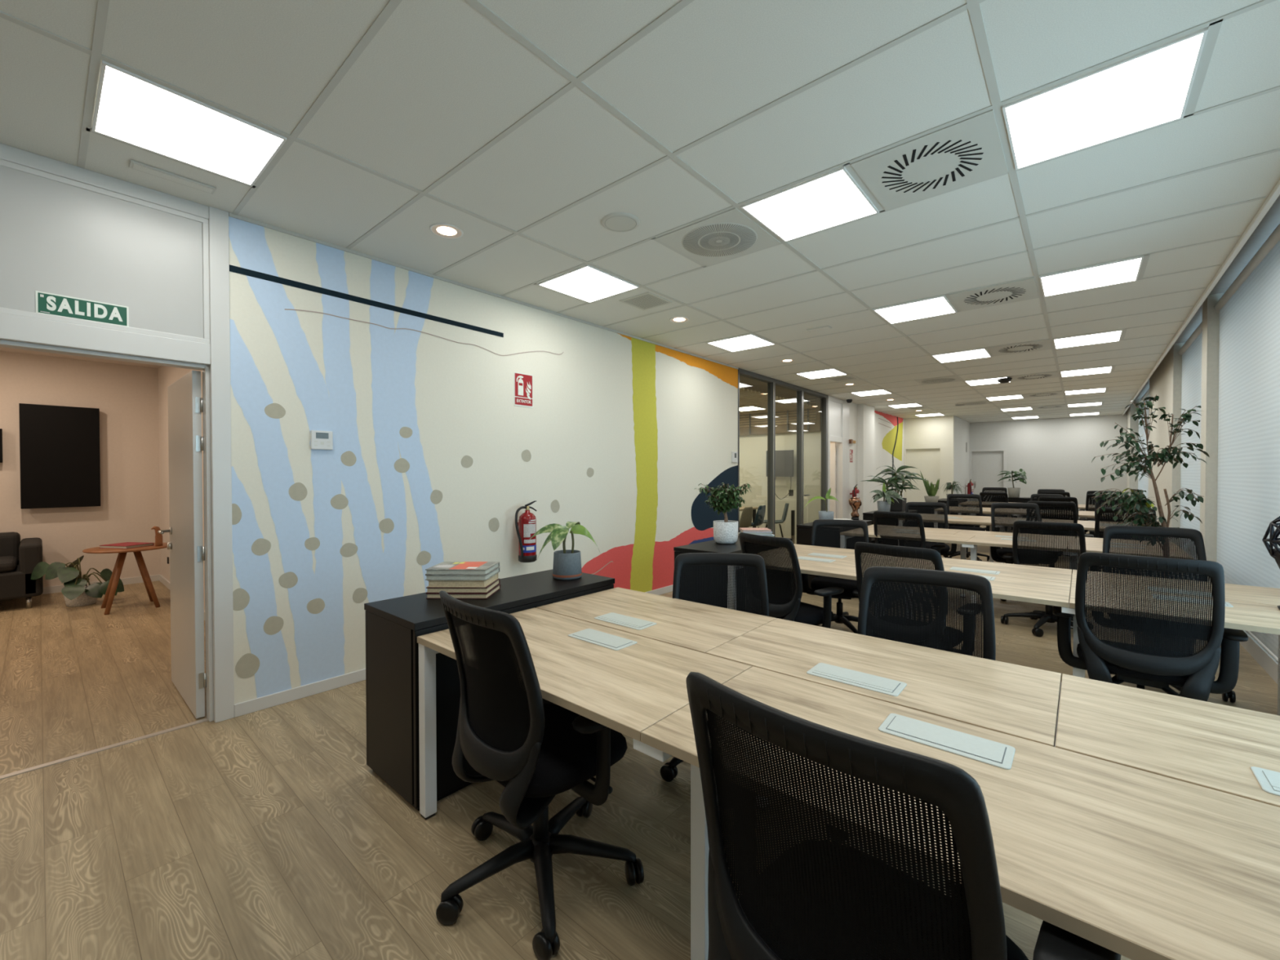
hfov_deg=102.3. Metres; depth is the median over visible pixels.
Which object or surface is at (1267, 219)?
trim
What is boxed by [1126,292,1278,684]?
wall
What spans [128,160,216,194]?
recessed light
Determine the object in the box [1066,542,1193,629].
desk
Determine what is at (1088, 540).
desk
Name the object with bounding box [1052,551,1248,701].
office chair
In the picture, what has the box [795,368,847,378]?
recessed light
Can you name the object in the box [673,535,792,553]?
countertop
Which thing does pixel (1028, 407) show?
recessed light
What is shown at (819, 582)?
office chair
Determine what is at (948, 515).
desk
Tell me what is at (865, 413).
column
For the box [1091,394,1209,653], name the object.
fig tree
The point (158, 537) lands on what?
spray bottle
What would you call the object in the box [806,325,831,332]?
recessed light
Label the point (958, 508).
office chair
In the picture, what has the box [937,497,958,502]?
countertop
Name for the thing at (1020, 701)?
desk
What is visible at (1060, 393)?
ceiling vent
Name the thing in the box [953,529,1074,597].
desk
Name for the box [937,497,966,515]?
base cabinet
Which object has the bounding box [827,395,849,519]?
trim
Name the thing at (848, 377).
ceiling vent
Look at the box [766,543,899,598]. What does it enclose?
desk
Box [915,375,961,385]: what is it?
ceiling vent
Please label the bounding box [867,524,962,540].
desk
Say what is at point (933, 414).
recessed light
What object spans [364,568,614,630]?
countertop
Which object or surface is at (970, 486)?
fire extinguisher
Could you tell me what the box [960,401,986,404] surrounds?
grille
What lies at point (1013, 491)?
plant
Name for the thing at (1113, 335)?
recessed light
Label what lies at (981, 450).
trim
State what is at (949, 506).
desk
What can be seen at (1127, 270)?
recessed light
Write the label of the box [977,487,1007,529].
office chair
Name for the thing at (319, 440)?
thermostat
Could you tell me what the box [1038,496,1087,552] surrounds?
office chair
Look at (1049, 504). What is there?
office chair
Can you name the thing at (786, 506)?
shell chair
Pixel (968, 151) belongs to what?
ceiling vent
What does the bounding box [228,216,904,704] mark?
wall
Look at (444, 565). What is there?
print
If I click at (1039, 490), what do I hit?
office chair
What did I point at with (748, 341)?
recessed light
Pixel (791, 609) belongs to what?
office chair
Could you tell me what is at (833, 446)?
door
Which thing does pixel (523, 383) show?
fire extinguisher sign
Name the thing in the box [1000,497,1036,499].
countertop
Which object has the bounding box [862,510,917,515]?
countertop
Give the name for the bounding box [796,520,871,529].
countertop
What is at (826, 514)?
young plant
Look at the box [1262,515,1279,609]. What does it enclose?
sculpture
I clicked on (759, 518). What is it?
shell chair
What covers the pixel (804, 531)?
base cabinet
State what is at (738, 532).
book
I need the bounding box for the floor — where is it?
[0,524,1277,959]
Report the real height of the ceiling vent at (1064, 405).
0.007 m
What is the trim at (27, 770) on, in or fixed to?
on the floor
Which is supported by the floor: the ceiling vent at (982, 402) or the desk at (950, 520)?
the desk at (950, 520)
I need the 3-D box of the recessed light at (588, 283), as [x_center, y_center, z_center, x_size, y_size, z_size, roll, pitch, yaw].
[-0.405,-1.538,4.080,0.568,0.010,0.568,1,1,41]
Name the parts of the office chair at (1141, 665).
armrest, arm, seat, frame, arm, armrest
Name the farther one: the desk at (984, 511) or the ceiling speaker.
the desk at (984, 511)
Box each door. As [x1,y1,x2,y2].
[157,370,206,718]
[830,443,836,518]
[906,448,940,502]
[971,450,1003,515]
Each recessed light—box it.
[91,60,287,186]
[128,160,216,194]
[429,222,463,239]
[537,264,639,302]
[669,316,689,323]
[706,333,775,351]
[740,166,879,241]
[779,359,795,362]
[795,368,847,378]
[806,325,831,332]
[850,389,892,396]
[873,295,956,324]
[888,403,922,408]
[915,413,944,417]
[931,347,991,363]
[964,376,1011,386]
[986,394,1023,400]
[1000,406,1032,411]
[1002,26,1208,170]
[1011,415,1039,419]
[1039,256,1143,297]
[1053,329,1123,348]
[1060,365,1112,377]
[1064,387,1106,395]
[1067,401,1102,407]
[1069,412,1099,416]
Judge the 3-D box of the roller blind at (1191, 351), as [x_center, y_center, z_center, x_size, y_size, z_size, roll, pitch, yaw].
[6.553,-0.281,6.095,0.080,2.920,2.208,1,1,41]
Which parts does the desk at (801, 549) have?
socket panel, socket lid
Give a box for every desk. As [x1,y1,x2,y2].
[417,607,751,819]
[536,586,777,653]
[633,666,1279,959]
[705,617,1061,804]
[727,551,886,609]
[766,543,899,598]
[843,528,974,548]
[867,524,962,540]
[876,564,1071,613]
[890,557,1072,616]
[898,515,999,525]
[920,513,989,519]
[933,507,1017,526]
[946,506,991,543]
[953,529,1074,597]
[961,536,1068,603]
[986,516,1073,562]
[997,520,1013,563]
[1054,673,1279,807]
[1061,583,1279,677]
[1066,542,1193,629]
[1071,569,1279,715]
[1072,512,1131,519]
[1077,520,1144,525]
[1077,523,1114,535]
[1077,536,1178,573]
[1078,506,1094,511]
[1078,511,1131,520]
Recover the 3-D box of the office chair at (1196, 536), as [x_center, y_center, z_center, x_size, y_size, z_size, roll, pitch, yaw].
[3.322,0.842,3.308,0.692,1.033,0.688,0,1,37]
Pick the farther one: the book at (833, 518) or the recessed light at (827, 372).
the recessed light at (827, 372)
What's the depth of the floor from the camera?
2.02 m
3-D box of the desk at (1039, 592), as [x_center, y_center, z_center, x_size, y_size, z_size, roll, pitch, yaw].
[1.990,0.989,3.203,1.039,0.746,0.595,1,1,41]
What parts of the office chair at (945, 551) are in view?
frame, seat, armrest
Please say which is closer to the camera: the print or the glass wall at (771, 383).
the print
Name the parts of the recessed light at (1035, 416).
light panel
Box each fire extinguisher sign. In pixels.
[514,372,533,408]
[849,448,853,462]
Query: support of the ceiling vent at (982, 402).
in the ceiling
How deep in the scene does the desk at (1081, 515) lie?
8.19 m
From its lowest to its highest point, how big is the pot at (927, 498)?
0.150 m
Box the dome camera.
[996,377,1012,383]
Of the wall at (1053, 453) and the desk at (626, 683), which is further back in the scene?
the wall at (1053, 453)
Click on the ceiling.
(517, 126)
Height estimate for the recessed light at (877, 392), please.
0.010 m
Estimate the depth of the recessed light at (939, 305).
4.71 m
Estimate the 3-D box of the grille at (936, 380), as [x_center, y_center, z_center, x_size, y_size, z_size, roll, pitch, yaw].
[4.802,-1.596,8.309,0.480,0.004,0.480,1,1,41]
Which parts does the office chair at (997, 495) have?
frame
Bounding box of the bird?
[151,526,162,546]
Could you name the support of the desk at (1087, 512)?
on the floor
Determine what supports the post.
on the floor
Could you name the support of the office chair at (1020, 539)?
on the floor
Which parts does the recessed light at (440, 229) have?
bulb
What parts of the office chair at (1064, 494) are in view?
frame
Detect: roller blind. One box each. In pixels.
[1137,388,1149,497]
[1177,321,1202,580]
[1213,223,1279,662]
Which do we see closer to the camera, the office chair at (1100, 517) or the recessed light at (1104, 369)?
the office chair at (1100, 517)
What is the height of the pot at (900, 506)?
0.200 m
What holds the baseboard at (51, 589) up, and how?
attached to the wall at (131, 398)
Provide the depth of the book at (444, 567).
2.56 m
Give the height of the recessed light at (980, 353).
0.010 m
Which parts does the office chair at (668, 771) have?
frame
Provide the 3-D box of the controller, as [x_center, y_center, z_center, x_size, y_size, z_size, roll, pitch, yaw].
[2.987,0.255,10.195,0.040,0.120,0.120,1,1,41]
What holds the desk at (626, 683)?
on the floor
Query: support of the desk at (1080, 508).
on the floor
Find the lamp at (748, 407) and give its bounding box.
[739,405,767,411]
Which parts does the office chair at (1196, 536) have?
armrest, frame, seat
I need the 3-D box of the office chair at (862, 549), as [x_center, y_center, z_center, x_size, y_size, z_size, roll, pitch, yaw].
[1.639,0.867,3.116,0.688,0.993,0.692,-1,1,-41]
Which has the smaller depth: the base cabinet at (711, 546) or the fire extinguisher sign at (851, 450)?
the base cabinet at (711, 546)
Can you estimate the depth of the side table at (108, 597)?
5.40 m
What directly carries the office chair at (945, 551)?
on the floor
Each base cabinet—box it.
[364,568,614,810]
[673,535,792,613]
[796,520,871,592]
[862,510,917,546]
[908,503,946,528]
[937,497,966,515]
[1000,497,1036,517]
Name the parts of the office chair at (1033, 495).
frame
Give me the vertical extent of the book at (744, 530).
0.018 m
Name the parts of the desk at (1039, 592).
socket lid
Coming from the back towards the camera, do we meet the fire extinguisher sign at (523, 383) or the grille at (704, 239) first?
the fire extinguisher sign at (523, 383)
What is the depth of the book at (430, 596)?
2.51 m
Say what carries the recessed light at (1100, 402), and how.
in the ceiling
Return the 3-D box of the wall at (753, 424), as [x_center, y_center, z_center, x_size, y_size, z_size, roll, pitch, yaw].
[1.043,-0.168,9.860,3.580,2.900,3.630,1,1,41]
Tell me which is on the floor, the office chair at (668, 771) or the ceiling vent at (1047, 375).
the office chair at (668, 771)
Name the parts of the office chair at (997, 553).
armrest, frame, seat, armrest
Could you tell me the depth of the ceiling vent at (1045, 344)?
6.14 m
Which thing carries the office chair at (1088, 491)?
on the floor
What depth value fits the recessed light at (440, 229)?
3.17 m
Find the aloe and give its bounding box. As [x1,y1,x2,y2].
[920,471,939,502]
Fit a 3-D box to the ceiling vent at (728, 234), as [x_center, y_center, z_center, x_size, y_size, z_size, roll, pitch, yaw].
[0.506,-1.530,3.299,0.569,0.009,0.572,1,1,41]
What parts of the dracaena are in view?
stem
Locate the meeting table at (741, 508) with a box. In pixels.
[739,506,758,528]
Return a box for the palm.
[942,480,964,499]
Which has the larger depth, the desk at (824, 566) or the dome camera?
the dome camera
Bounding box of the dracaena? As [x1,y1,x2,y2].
[860,461,928,511]
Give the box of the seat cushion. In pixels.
[0,555,17,572]
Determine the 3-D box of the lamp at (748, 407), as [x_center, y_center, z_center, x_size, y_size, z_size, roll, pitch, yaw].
[2.059,-1.375,9.941,0.560,0.012,0.560,1,1,41]
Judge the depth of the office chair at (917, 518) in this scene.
5.31 m
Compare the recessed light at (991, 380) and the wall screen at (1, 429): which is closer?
the wall screen at (1, 429)
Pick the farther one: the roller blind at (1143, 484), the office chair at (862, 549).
the roller blind at (1143, 484)
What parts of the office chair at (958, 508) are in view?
frame, seat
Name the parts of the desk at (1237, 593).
socket lid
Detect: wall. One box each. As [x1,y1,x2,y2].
[0,346,204,610]
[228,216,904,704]
[737,368,828,537]
[739,375,821,543]
[903,409,1127,517]
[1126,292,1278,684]
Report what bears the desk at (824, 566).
on the floor
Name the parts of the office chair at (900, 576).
frame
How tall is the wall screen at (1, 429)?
0.380 m
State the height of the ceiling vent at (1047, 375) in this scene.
0.007 m
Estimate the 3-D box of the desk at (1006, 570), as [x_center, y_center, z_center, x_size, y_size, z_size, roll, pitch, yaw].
[2.383,0.983,3.661,1.039,0.746,0.595,1,1,41]
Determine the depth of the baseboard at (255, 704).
3.24 m
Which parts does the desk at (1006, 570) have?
socket panel, socket lid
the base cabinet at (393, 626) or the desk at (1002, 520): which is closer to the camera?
the base cabinet at (393, 626)
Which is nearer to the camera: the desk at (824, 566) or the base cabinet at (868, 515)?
the desk at (824, 566)
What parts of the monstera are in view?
stem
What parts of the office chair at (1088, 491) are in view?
frame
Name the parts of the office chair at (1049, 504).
frame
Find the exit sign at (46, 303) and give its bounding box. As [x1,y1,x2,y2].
[35,290,128,326]
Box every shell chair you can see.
[739,505,765,532]
[739,506,752,528]
[763,502,789,537]
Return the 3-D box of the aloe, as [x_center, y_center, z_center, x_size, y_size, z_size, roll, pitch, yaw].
[5.807,0.135,10.321,0.318,0.675,0.284,1,1,41]
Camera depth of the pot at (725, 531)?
4.44 m
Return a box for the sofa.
[0,532,43,608]
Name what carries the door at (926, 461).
in the wall at (1053, 453)
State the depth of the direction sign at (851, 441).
10.77 m
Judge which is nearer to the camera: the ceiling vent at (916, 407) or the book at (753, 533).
the book at (753, 533)
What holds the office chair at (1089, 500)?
on the floor
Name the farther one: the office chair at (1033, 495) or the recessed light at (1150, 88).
the office chair at (1033, 495)
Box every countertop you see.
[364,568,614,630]
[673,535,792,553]
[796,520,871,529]
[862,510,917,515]
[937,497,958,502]
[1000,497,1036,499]
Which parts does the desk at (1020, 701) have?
socket lid, socket panel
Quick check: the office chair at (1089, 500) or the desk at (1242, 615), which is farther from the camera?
the office chair at (1089, 500)
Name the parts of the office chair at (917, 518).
frame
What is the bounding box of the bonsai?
[694,482,754,543]
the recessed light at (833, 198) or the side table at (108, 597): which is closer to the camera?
the recessed light at (833, 198)
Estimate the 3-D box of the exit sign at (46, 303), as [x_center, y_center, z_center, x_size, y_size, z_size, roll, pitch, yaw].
[-2.725,-0.834,2.530,0.004,0.107,0.310,1,1,41]
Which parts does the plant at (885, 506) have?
pot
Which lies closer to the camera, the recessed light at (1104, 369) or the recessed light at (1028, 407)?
the recessed light at (1104, 369)
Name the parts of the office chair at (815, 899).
arm, armrest, seat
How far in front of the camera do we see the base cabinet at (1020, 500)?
12.63 m
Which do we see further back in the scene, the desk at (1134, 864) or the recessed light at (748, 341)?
the recessed light at (748, 341)
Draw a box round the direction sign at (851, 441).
[848,439,855,444]
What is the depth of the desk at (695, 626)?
2.38 m
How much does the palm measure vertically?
0.432 m
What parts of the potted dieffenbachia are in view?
stem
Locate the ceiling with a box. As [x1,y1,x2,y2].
[0,0,1279,422]
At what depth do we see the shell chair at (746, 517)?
8.81 m
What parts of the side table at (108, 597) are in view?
leg, leg, leg, leg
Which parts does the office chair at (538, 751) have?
arm, frame, arm, seat, armrest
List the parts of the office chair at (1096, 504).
armrest, frame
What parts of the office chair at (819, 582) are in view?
armrest, seat, frame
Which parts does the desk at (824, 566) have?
socket lid, socket panel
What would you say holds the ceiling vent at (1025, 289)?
in the ceiling
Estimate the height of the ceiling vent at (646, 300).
0.007 m
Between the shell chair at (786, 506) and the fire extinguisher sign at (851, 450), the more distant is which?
the fire extinguisher sign at (851, 450)
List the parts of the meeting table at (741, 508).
leg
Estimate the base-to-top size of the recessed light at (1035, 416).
0.010 m
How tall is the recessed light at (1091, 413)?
0.010 m
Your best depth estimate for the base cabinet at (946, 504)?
9.58 m
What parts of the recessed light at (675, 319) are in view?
bulb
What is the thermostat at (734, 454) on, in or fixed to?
attached to the wall at (433, 460)
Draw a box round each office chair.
[435,590,644,959]
[660,552,768,782]
[685,671,1120,959]
[738,532,844,628]
[801,519,872,633]
[828,566,995,903]
[852,542,981,655]
[871,511,945,606]
[898,502,956,555]
[942,493,989,560]
[976,492,1013,529]
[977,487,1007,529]
[990,502,1057,600]
[1000,520,1100,636]
[1026,501,1088,567]
[1030,493,1070,519]
[1036,488,1065,499]
[1037,491,1073,519]
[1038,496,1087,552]
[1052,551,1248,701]
[1083,490,1115,533]
[1084,506,1162,573]
[1085,493,1117,520]
[1088,495,1149,575]
[1092,525,1235,702]
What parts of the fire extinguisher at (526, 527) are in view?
handle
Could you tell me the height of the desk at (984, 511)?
0.746 m
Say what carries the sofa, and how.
on the floor
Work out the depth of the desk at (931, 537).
5.38 m
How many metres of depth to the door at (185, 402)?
3.07 m
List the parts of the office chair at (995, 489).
frame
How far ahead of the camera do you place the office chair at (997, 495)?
10.63 m
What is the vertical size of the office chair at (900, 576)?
0.983 m
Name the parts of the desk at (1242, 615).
socket panel, socket lid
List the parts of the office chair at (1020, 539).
armrest, frame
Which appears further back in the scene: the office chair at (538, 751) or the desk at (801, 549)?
the desk at (801, 549)
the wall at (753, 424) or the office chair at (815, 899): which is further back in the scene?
the wall at (753, 424)
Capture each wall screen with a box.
[0,428,2,462]
[18,403,100,508]
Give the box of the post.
[791,510,795,543]
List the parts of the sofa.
backrest, seat, armrest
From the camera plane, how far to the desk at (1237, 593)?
2.90 m
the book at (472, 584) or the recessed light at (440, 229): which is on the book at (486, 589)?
the book at (472, 584)
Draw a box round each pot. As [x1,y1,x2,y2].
[62,586,97,607]
[552,549,582,579]
[713,520,737,543]
[884,497,906,511]
[924,495,939,502]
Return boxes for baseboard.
[41,574,204,620]
[234,584,672,717]
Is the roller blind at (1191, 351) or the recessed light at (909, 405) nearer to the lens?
the roller blind at (1191, 351)
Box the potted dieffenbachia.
[530,521,599,579]
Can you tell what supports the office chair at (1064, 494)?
on the floor
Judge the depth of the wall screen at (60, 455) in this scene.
6.08 m
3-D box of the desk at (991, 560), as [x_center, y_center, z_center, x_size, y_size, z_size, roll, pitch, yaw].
[5.533,0.933,7.335,1.039,0.746,0.595,1,1,41]
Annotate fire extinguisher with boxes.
[515,500,537,562]
[849,484,859,509]
[966,479,973,493]
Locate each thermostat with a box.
[310,430,333,449]
[731,451,737,462]
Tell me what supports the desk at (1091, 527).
on the floor
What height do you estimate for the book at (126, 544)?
0.030 m
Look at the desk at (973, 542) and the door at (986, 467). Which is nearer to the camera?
the desk at (973, 542)
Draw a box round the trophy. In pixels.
[848,497,862,519]
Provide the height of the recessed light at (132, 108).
0.010 m
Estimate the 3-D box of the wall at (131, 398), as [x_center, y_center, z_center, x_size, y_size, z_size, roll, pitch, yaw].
[-5.419,-0.084,3.823,5.530,2.900,3.550,1,1,41]
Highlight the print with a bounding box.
[434,561,493,568]
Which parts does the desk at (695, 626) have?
socket panel, socket lid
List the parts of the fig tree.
pot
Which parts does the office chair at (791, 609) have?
frame, arm, seat, armrest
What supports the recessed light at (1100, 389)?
in the ceiling
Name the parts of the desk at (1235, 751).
socket panel, socket lid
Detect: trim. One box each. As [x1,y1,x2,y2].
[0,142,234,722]
[0,718,208,779]
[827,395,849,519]
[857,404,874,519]
[968,448,1006,501]
[1121,179,1279,415]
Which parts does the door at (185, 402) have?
handle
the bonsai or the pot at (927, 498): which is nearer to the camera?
the bonsai
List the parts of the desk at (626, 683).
socket panel, socket lid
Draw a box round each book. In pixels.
[98,542,154,548]
[425,561,499,574]
[425,566,499,580]
[426,573,498,587]
[426,578,499,593]
[426,583,500,599]
[737,532,774,537]
[739,528,771,532]
[740,530,772,535]
[833,518,851,519]
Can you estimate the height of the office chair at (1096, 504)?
1.068 m
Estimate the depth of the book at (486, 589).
2.52 m
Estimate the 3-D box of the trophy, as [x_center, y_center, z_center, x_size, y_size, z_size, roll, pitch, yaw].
[2.774,0.369,6.643,0.159,0.306,0.154,1,1,41]
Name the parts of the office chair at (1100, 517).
frame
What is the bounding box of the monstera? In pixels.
[31,555,124,607]
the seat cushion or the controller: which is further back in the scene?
the controller
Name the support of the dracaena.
on the countertop
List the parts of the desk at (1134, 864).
socket lid, socket panel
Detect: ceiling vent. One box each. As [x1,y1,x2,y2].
[618,291,672,310]
[656,208,780,266]
[827,375,856,381]
[850,109,1008,210]
[906,406,926,408]
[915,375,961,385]
[948,277,1039,311]
[956,400,991,405]
[988,339,1051,355]
[1009,371,1058,381]
[1023,391,1062,397]
[1032,404,1066,408]
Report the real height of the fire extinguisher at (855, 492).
0.516 m
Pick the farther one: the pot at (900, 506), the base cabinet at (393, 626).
the pot at (900, 506)
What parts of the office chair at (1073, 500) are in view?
frame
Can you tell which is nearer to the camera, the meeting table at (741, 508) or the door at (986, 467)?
the meeting table at (741, 508)
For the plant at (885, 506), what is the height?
0.470 m
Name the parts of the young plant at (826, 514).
pot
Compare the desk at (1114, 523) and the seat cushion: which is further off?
the desk at (1114, 523)
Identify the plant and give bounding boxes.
[804,488,839,519]
[869,483,904,511]
[997,468,1026,497]
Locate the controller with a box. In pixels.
[788,489,793,496]
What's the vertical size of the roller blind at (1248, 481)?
2.920 m
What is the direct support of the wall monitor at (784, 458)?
attached to the wall at (753, 424)
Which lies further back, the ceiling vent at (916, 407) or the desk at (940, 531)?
the ceiling vent at (916, 407)
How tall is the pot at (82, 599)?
0.170 m
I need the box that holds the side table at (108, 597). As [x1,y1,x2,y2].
[82,542,167,614]
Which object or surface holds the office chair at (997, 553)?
on the floor
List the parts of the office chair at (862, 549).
frame, seat, arm, armrest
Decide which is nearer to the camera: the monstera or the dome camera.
the monstera
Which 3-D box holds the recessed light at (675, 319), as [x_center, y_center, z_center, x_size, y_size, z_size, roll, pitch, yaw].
[0.382,-1.554,5.003,0.196,0.005,0.196,1,1,41]
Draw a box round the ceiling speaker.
[601,212,639,231]
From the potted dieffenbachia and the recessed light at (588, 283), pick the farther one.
the recessed light at (588, 283)
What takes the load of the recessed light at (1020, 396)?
in the ceiling
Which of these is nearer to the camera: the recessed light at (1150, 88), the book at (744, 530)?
the recessed light at (1150, 88)
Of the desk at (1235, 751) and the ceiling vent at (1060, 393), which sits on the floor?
the desk at (1235, 751)
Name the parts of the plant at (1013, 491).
pot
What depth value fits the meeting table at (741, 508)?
10.06 m
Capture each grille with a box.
[681,222,757,256]
[921,377,955,383]
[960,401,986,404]
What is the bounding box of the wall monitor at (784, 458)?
[766,449,793,499]
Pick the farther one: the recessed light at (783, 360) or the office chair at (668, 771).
the recessed light at (783, 360)
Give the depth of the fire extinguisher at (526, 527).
4.35 m
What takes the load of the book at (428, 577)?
on the book at (472, 584)

